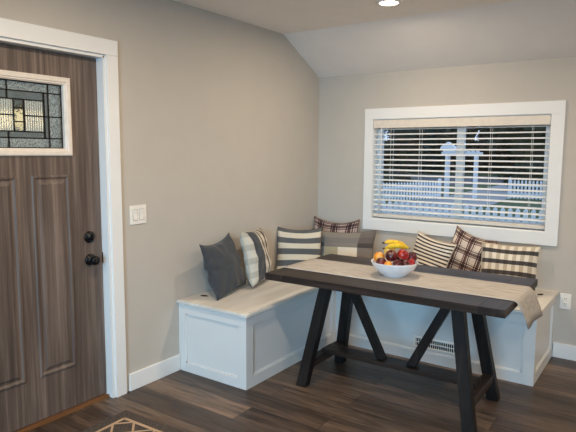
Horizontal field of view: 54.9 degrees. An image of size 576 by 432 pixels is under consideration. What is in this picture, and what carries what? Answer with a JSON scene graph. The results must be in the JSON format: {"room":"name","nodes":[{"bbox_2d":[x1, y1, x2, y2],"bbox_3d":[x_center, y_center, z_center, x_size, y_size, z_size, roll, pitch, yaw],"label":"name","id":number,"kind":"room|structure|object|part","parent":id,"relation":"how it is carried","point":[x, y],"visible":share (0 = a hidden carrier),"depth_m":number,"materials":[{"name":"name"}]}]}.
{"room":"dining room","nodes":[
{"label":"dining room","id":0,"kind":"room"},
{"bbox_2d":[0,0,318,391],"bbox_3d":[-1.766,-0.018,2.354,0.120,2.479,7.240,5,8,35],"label":"wall","id":1,"kind":"structure","parent":0,"point":[219,114],"depth_m":3.79,"materials":[{"name":"beige paint"}]},
{"bbox_2d":[0,18,126,431],"bbox_3d":[-1.367,0.091,2.934,0.144,2.135,1.093,5,8,35],"label":"door","id":2,"kind":"structure","parent":1,"relation":"in","point":[63,334],"depth_m":3.06,"materials":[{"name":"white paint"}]},
{"bbox_3d":[-1.392,-0.520,2.865,0.006,0.165,0.270,5,8,35],"label":"fluted glass","id":3,"kind":"part","parent":2,"relation":"part of","materials":[{"name":"beige"}]},
{"bbox_3d":[-1.393,-0.525,2.863,0.006,0.241,0.337,5,8,35],"label":"clear glass","id":4,"kind":"part","parent":2,"relation":"part of","materials":[{"name":"grey"}]},
{"bbox_3d":[-1.392,-0.524,2.864,0.006,0.352,0.500,5,8,35],"label":"border glass","id":5,"kind":"part","parent":2,"relation":"part of","materials":[{"name":"grey glass"}]},
{"bbox_3d":[-1.381,-0.523,2.856,0.044,0.426,0.574,5,8,35],"label":"lite frame","id":6,"kind":"part","parent":2,"relation":"part of","materials":[{"name":"white wood"}]},
{"bbox_3d":[-1.134,0.259,3.235,0.068,0.068,0.068,5,8,35],"label":"knob","id":7,"kind":"part","parent":2,"relation":"part of","materials":[{"name":"black metal"}]},
{"bbox_2d":[130,204,146,224],"bbox_3d":[-0.930,-0.008,3.451,0.012,0.118,0.128,5,8,35],"label":"light switch","id":8,"kind":"object","parent":1,"relation":"attached to","point":[137,212],"visible":1,"depth_m":3.45,"materials":[{"name":"white plastic"}]},
{"bbox_2d":[129,354,179,390],"bbox_3d":[-0.873,1.029,3.659,0.014,0.112,0.432,5,8,35],"label":"baseboard","id":9,"kind":"structure","parent":1,"relation":"attached to","point":[137,379],"depth_m":3.64,"materials":[{"name":"white paint"}]},
{"bbox_2d":[28,345,575,431],"bbox_3d":[0.575,1.462,0.880,5.840,0.100,7.240,5,8,35],"label":"floor","id":10,"kind":"structure","parent":0,"point":[351,395],"depth_m":3.33,"materials":[{"name":"wood"}]},
{"bbox_2d":[82,410,182,431],"bbox_3d":[-0.611,1.220,2.448,1.400,0.010,0.950,5,8,33],"label":"area rug","id":11,"kind":"object","parent":10,"relation":"on","point":[125,421],"visible":1,"depth_m":3.04,"materials":[{"name":"beige fabric"}]},
{"bbox_2d":[177,279,558,389],"bbox_3d":[0.614,0.809,3.955,2.088,0.500,1.817,5,8,35],"label":"storage bench","id":12,"kind":"object","parent":10,"relation":"on","point":[241,339],"visible":0.67,"depth_m":3.78,"materials":[{"name":"white paint"}]},
{"bbox_3d":[-0.503,0.848,3.659,0.593,0.477,0.012,5,8,35],"label":"panel frame","id":13,"kind":"part","parent":12,"relation":"part of","materials":[{"name":"white paint"}]},
{"bbox_2d":[199,233,245,300],"bbox_3d":[-0.454,0.348,3.935,0.196,0.408,0.436,2,7,17],"label":"throw pillow","id":14,"kind":"object","parent":12,"relation":"on","point":[221,260],"visible":1,"depth_m":3.83,"materials":[{"name":"grey fabric"}]},
{"bbox_3d":[-0.188,0.552,4.062,0.613,0.022,1.122,5,8,35],"label":"lid","id":15,"kind":"part","parent":12,"relation":"part of","materials":[{"name":"paint"}]},
{"bbox_2d":[240,228,271,286],"bbox_3d":[-0.241,0.306,4.238,0.190,0.424,0.428,3,7,21],"label":"throw pillow","id":16,"kind":"object","parent":12,"relation":"on","point":[254,244],"visible":0.93,"depth_m":4.09,"materials":[{"name":"fabric"}]},
{"bbox_3d":[0.060,0.817,3.959,0.012,0.477,1.125,5,8,35],"label":"panel frame","id":17,"kind":"part","parent":12,"relation":"part of","materials":[{"name":"white paint"}]},
{"bbox_2d":[276,227,321,269],"bbox_3d":[0.093,0.279,4.683,0.394,0.380,0.158,0,7,1],"label":"throw pillow","id":18,"kind":"object","parent":12,"relation":"on","point":[293,246],"visible":0.77,"depth_m":4.63,"materials":[{"name":"grey fabric"}]},
{"bbox_2d":[314,216,359,232],"bbox_3d":[0.414,0.225,4.991,0.466,0.423,0.133,4,8,31],"label":"throw pillow","id":19,"kind":"object","parent":12,"relation":"on","point":[350,227],"visible":0.32,"depth_m":4.94,"materials":[{"name":"beige fabric"}]},
{"bbox_2d":[321,230,376,258],"bbox_3d":[0.465,0.287,4.710,0.600,0.364,0.135,4,8,30],"label":"throw pillow","id":20,"kind":"object","parent":12,"relation":"on","point":[359,244],"visible":0.51,"depth_m":4.64,"materials":[{"name":"fabric"}]},
{"bbox_2d":[413,335,454,354],"bbox_3d":[1.049,0.923,3.964,0.320,0.080,0.006,5,8,35],"label":"vent register","id":21,"kind":"object","parent":12,"relation":"attached to","point":[439,345],"depth_m":3.95,"materials":[{"name":"white plastic"}]},
{"bbox_2d":[412,231,456,267],"bbox_3d":[1.101,0.324,4.322,0.390,0.385,0.160,6,9,43],"label":"throw pillow","id":22,"kind":"object","parent":12,"relation":"on","point":[429,251],"visible":0.62,"depth_m":4.27,"materials":[{"name":"fabric"}]},
{"bbox_3d":[0.983,0.818,3.995,1.463,0.477,0.012,5,8,35],"label":"panel frame","id":23,"kind":"part","parent":12,"relation":"part of","materials":[{"name":"white paint"}]},
{"bbox_2d":[447,226,496,271],"bbox_3d":[1.396,0.303,4.300,0.420,0.436,0.122,6,8,40],"label":"throw pillow","id":24,"kind":"object","parent":12,"relation":"on","point":[467,254],"visible":0.63,"depth_m":4.27,"materials":[{"name":"red fabric"}]},
{"bbox_2d":[480,242,540,294],"bbox_3d":[1.592,0.382,4.011,0.409,0.347,0.174,4,7,29],"label":"throw pillow","id":25,"kind":"object","parent":12,"relation":"on","point":[519,261],"visible":0.64,"depth_m":3.97,"materials":[{"name":"beige fabric"}]},
{"bbox_3d":[0.937,0.522,4.387,2.088,0.022,0.692,5,8,35],"label":"lid","id":26,"kind":"part","parent":12,"relation":"part of","materials":[{"name":"paint"}]},
{"bbox_3d":[1.777,0.840,3.847,0.012,0.477,0.672,5,8,35],"label":"panel frame","id":27,"kind":"part","parent":12,"relation":"part of","materials":[{"name":"white paint"}]},
{"bbox_2d":[265,254,537,431],"bbox_3d":[0.682,0.741,3.466,1.446,0.747,0.824,5,8,34],"label":"dining table","id":28,"kind":"object","parent":10,"relation":"on","point":[471,389],"visible":0.76,"depth_m":3.34,"materials":[{"name":"brown wood"}]},
{"bbox_3d":[0.175,0.747,3.567,0.244,0.705,0.086,0,7,-4],"label":"leg","id":29,"kind":"part","parent":28,"relation":"part of","materials":[{"name":"brown wood"}]},
{"bbox_3d":[0.403,0.711,3.901,0.086,0.705,0.244,-2,7,-18],"label":"leg","id":30,"kind":"part","parent":28,"relation":"part of","materials":[{"name":"brown wood"}]},
{"bbox_2d":[284,258,542,328],"bbox_3d":[0.702,0.450,3.404,1.529,0.162,0.418,5,8,35],"label":"table runner","id":31,"kind":"object","parent":28,"relation":"on","point":[525,297],"visible":0.95,"depth_m":3.23,"materials":[{"name":"fabric"}]},
{"bbox_2d":[371,258,418,277],"bbox_3d":[0.656,0.322,3.421,0.289,0.089,0.289,5,8,35],"label":"fruit bowl","id":32,"kind":"object","parent":31,"relation":"on","point":[391,271],"visible":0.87,"depth_m":3.32,"materials":[{"name":"white ceramic"}]},
{"bbox_2d":[373,252,384,261],"bbox_3d":[0.568,0.257,3.459,0.072,0.066,0.072,-1,7,-10],"label":"orange","id":33,"kind":"object","parent":32,"relation":"in","point":[377,255],"visible":0.61,"depth_m":3.44,"materials":[{"name":"orange food"}]},
{"bbox_2d":[376,257,385,264],"bbox_3d":[0.570,0.282,3.384,0.067,0.066,0.067,-4,8,-31],"label":"apple","id":34,"kind":"object","parent":32,"relation":"in","point":[381,260],"visible":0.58,"depth_m":3.36,"materials":[{"name":"red food"}]},
{"bbox_2d":[385,250,396,261],"bbox_3d":[0.627,0.239,3.370,0.074,0.072,0.073,-1,7,-8],"label":"apple","id":35,"kind":"object","parent":32,"relation":"in","point":[391,255],"visible":0.97,"depth_m":3.35,"materials":[{"name":"red food"}]},
{"bbox_2d":[393,260,401,265],"bbox_3d":[0.652,0.288,3.318,0.052,0.052,0.054,-3,7,-30],"label":"apple","id":36,"kind":"object","parent":32,"relation":"in","point":[395,262],"visible":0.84,"depth_m":3.30,"materials":[{"name":"red food"}]},
{"bbox_2d":[397,249,408,259],"bbox_3d":[0.702,0.235,3.380,0.072,0.070,0.074,-4,8,-35],"label":"apple","id":37,"kind":"object","parent":32,"relation":"in","point":[402,254],"visible":0.99,"depth_m":3.35,"materials":[{"name":"red food"}]},
{"bbox_2d":[383,243,409,249],"bbox_3d":[0.661,0.185,3.385,0.172,0.036,0.032,0,7,-6],"label":"banana","id":38,"kind":"object","parent":37,"relation":"on","point":[394,245],"visible":1,"depth_m":3.37,"materials":[{"name":"yellow food"}]},
{"bbox_2d":[383,240,405,244],"bbox_3d":[0.658,0.167,3.418,0.152,0.037,0.028,0,7,-7],"label":"banana","id":39,"kind":"object","parent":38,"relation":"on","point":[388,241],"visible":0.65,"depth_m":3.41,"materials":[{"name":"yellow food"}]},
{"bbox_2d":[401,260,409,265],"bbox_3d":[0.705,0.292,3.329,0.050,0.051,0.051,4,7,27],"label":"apple","id":40,"kind":"object","parent":32,"relation":"in","point":[404,263],"visible":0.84,"depth_m":3.31,"materials":[{"name":"red food"}]},
{"bbox_2d":[407,259,414,264],"bbox_3d":[0.747,0.287,3.375,0.055,0.054,0.054,-3,7,-24],"label":"apple","id":41,"kind":"object","parent":32,"relation":"in","point":[411,261],"visible":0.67,"depth_m":3.36,"materials":[{"name":"red food"}]},
{"bbox_2d":[407,252,416,260],"bbox_3d":[0.764,0.254,3.427,0.065,0.065,0.068,7,9,44],"label":"apple","id":42,"kind":"object","parent":32,"relation":"in","point":[412,255],"visible":0.59,"depth_m":3.40,"materials":[{"name":"red food"}]},
{"bbox_3d":[0.961,0.812,3.037,0.086,0.705,0.244,-2,7,-18],"label":"leg","id":43,"kind":"part","parent":28,"relation":"part of","materials":[{"name":"brown wood"}]},
{"bbox_3d":[1.189,0.776,3.371,0.244,0.705,0.086,0,7,-4],"label":"leg","id":44,"kind":"part","parent":28,"relation":"part of","materials":[{"name":"brown wood"}]},
{"bbox_2d":[174,0,575,77],"bbox_3d":[0.589,-0.967,0.603,5.840,0.548,7.240,5,8,35],"label":"ceiling","id":45,"kind":"structure","parent":0,"point":[334,37],"depth_m":3.97,"materials":[{"name":"paint"}]},
{"bbox_2d":[376,0,401,6],"bbox_3d":[0.654,-1.379,3.594,0.164,0.008,0.164,5,8,35],"label":"recessed light","id":46,"kind":"object","parent":45,"relation":"in","point":[384,3],"visible":1,"depth_m":3.59,"materials":[{"name":"white plastic"}]},
{"bbox_2d":[318,56,575,353],"bbox_3d":[2.663,0.003,3.621,5.720,2.201,0.120,5,8,35],"label":"wall","id":47,"kind":"structure","parent":0,"point":[343,100],"depth_m":4.45,"materials":[{"name":"beige paint"}]},
{"bbox_2d":[363,100,565,246],"bbox_3d":[1.354,-0.359,4.484,1.579,1.049,0.141,5,8,35],"label":"window","id":48,"kind":"structure","parent":47,"relation":"in","point":[548,236],"depth_m":4.38,"materials":[{"name":"white paint"}]},
{"bbox_2d":[373,115,550,228],"bbox_3d":[1.331,-0.364,4.460,1.405,0.835,0.091,5,8,35],"label":"window blind","id":49,"kind":"object","parent":48,"relation":"attached to","point":[537,120],"visible":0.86,"depth_m":4.40,"materials":[{"name":"white plastic"}]},
{"bbox_3d":[0.892,-0.391,4.784,0.002,0.770,0.058,5,8,35],"label":"ladder cord","id":50,"kind":"part","parent":49,"relation":"part of","materials":[{"name":"white fabric"}]},
{"bbox_3d":[1.103,-0.374,4.639,0.002,0.770,0.058,5,8,35],"label":"ladder cord","id":51,"kind":"part","parent":49,"relation":"part of","materials":[{"name":"white fabric"}]},
{"bbox_3d":[1.338,0.035,4.519,1.395,0.027,0.052,5,8,35],"label":"rail","id":52,"kind":"part","parent":49,"relation":"part of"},
{"bbox_3d":[1.571,-0.334,4.316,0.002,0.770,0.058,5,8,35],"label":"ladder cord","id":53,"kind":"part","parent":49,"relation":"part of","materials":[{"name":"white fabric"}]},
{"bbox_3d":[1.815,-0.313,4.147,0.002,0.770,0.058,5,8,35],"label":"ladder cord","id":54,"kind":"part","parent":49,"relation":"part of","materials":[{"name":"white fabric"}]},
{"bbox_3d":[1.375,-0.366,4.523,1.407,0.849,0.048,5,8,35],"label":"frame","id":55,"kind":"part","parent":48,"relation":"part of","materials":[{"name":"white plastic"}]},
{"bbox_2d":[552,342,575,360],"bbox_3d":[3.420,1.115,3.132,3.525,0.112,0.014,5,8,35],"label":"baseboard","id":56,"kind":"structure","parent":47,"relation":"attached to","point":[560,350],"depth_m":4.08,"materials":[{"name":"white paint"}]},
{"bbox_2d":[559,293,571,309],"bbox_3d":[2.028,0.625,4.054,0.074,0.116,0.010,5,8,35],"label":"wall outlet","id":57,"kind":"object","parent":47,"relation":"attached to","point":[565,299],"visible":1,"depth_m":4.05,"materials":[{"name":"white plastic"}]},
{"label":"outside","id":58,"kind":"structure","parent":0,"visible":0},
{"bbox_2d":[386,185,538,214],"bbox_3d":[10.342,-0.987,26.738,6.000,0.012,21.200,5,8,35],"label":"driveway","id":59,"kind":"structure","parent":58,"point":[497,186],"depth_m":24.14,"materials":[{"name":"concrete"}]},
{"bbox_2d":[440,142,482,197],"bbox_3d":[7.772,-2.064,24.980,1.780,2.520,0.900,4,7,27],"label":"arbor","id":60,"kind":"object","parent":59,"relation":"on","point":[442,146],"visible":0.55,"depth_m":24.86,"materials":[{"name":"white paint"}]},
{"bbox_3d":[7.117,-1.784,25.006,0.100,1.950,0.100,4,7,27],"label":"post","id":61,"kind":"part","parent":60,"relation":"part of","materials":[{"name":"white paint"}]},
{"bbox_3d":[7.388,-1.843,25.538,0.100,1.950,0.100,4,7,27],"label":"post","id":62,"kind":"part","parent":60,"relation":"part of","materials":[{"name":"white paint"}]},
{"bbox_3d":[8.224,-1.714,24.451,0.100,1.950,0.100,4,7,27],"label":"post","id":63,"kind":"part","parent":60,"relation":"part of","materials":[{"name":"white paint"}]},
{"bbox_3d":[8.494,-1.773,24.983,0.100,1.950,0.100,4,7,27],"label":"post","id":64,"kind":"part","parent":60,"relation":"part of","materials":[{"name":"white paint"}]},
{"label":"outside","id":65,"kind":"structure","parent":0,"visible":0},
{"bbox_2d":[384,171,541,222],"bbox_3d":[10.610,-2.167,37.571,100.000,0.100,115.000,5,8,35],"label":"lawn","id":66,"kind":"structure","parent":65,"point":[407,172],"depth_m":24.53,"materials":[{"name":"green plant"}]},
{"bbox_2d":[383,168,414,189],"bbox_3d":[5.301,-1.899,29.642,2.903,1.386,2.884,5,8,35],"label":"bush","id":67,"kind":"object","parent":66,"relation":"on","point":[384,172],"visible":0.23,"depth_m":28.73,"materials":[{"name":"green plant"}]},
{"bbox_2d":[383,179,441,199],"bbox_3d":[3.796,-1.033,22.842,6.581,0.910,0.180,-3,7,-27],"label":"picket fence","id":68,"kind":"object","parent":66,"relation":"on","point":[407,183],"visible":0.32,"depth_m":23.51,"materials":[{"name":"white paint"}]},
{"bbox_2d":[384,126,484,172],"bbox_3d":[14.513,-10.174,56.709,10.425,13.485,10.380,5,8,35],"label":"tree","id":69,"kind":"object","parent":66,"relation":"on","point":[453,130],"visible":0.24,"depth_m":54.60,"materials":[{"name":"green plant"}]},
{"bbox_2d":[384,139,520,171],"bbox_3d":[18.103,-6.649,62.455,49.457,4.129,2.583,5,8,35],"label":"hedge","id":70,"kind":"object","parent":66,"relation":"on","point":[510,158],"visible":0.14,"depth_m":59.63,"materials":[{"name":"green plant"}]},
{"bbox_2d":[382,201,540,222],"bbox_3d":[3.859,0.105,12.622,5.440,0.970,0.180,5,8,35],"label":"picket fence","id":71,"kind":"object","parent":66,"relation":"on","point":[384,202],"visible":0.21,"depth_m":12.39,"materials":[{"name":"white paint"}]},
{"bbox_3d":[3.830,-0.024,12.565,5.300,0.080,0.033,5,8,35],"label":"rail","id":72,"kind":"part","parent":71,"relation":"part of","materials":[{"name":"white paint"}]},
{"bbox_2d":[476,126,496,140],"bbox_3d":[26.737,-10.727,64.056,10.099,12.663,9.994,5,8,35],"label":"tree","id":73,"kind":"object","parent":66,"relation":"on","point":[485,129],"visible":0.02,"depth_m":63.44,"materials":[{"name":"green plant"}]},
{"bbox_2d":[487,125,545,164],"bbox_3d":[23.535,-8.412,50.420,10.261,11.094,9.875,0,7,-7],"label":"tree","id":74,"kind":"object","parent":66,"relation":"on","point":[503,129],"visible":0.16,"depth_m":48.58,"materials":[{"name":"green plant"}]},
{"bbox_2d":[498,160,543,191],"bbox_3d":[12.986,-2.114,29.802,3.264,1.882,3.344,5,8,35],"label":"bush","id":75,"kind":"object","parent":66,"relation":"on","point":[525,164],"visible":0.41,"depth_m":28.95,"materials":[{"name":"green plant"}]},
{"bbox_2d":[507,177,542,199],"bbox_3d":[11.621,-1.117,23.722,4.240,0.970,0.180,5,8,35],"label":"picket fence","id":76,"kind":"object","parent":66,"relation":"on","point":[509,180],"visible":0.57,"depth_m":24.46,"materials":[{"name":"white paint"}]},
{"bbox_3d":[9.950,-1.262,24.900,0.140,0.970,0.140,5,8,35],"label":"fence post","id":77,"kind":"part","parent":76,"relation":"part of","materials":[{"name":"white paint"}]},
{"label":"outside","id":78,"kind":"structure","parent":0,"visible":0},
{"bbox_2d":[408,174,507,185],"bbox_3d":[9.073,-2.974,44.071,70.000,0.010,22.000,5,8,35],"label":"street","id":79,"kind":"structure","parent":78,"point":[412,177],"depth_m":42.71,"materials":[{"name":"grey asphalt"}]}
]}

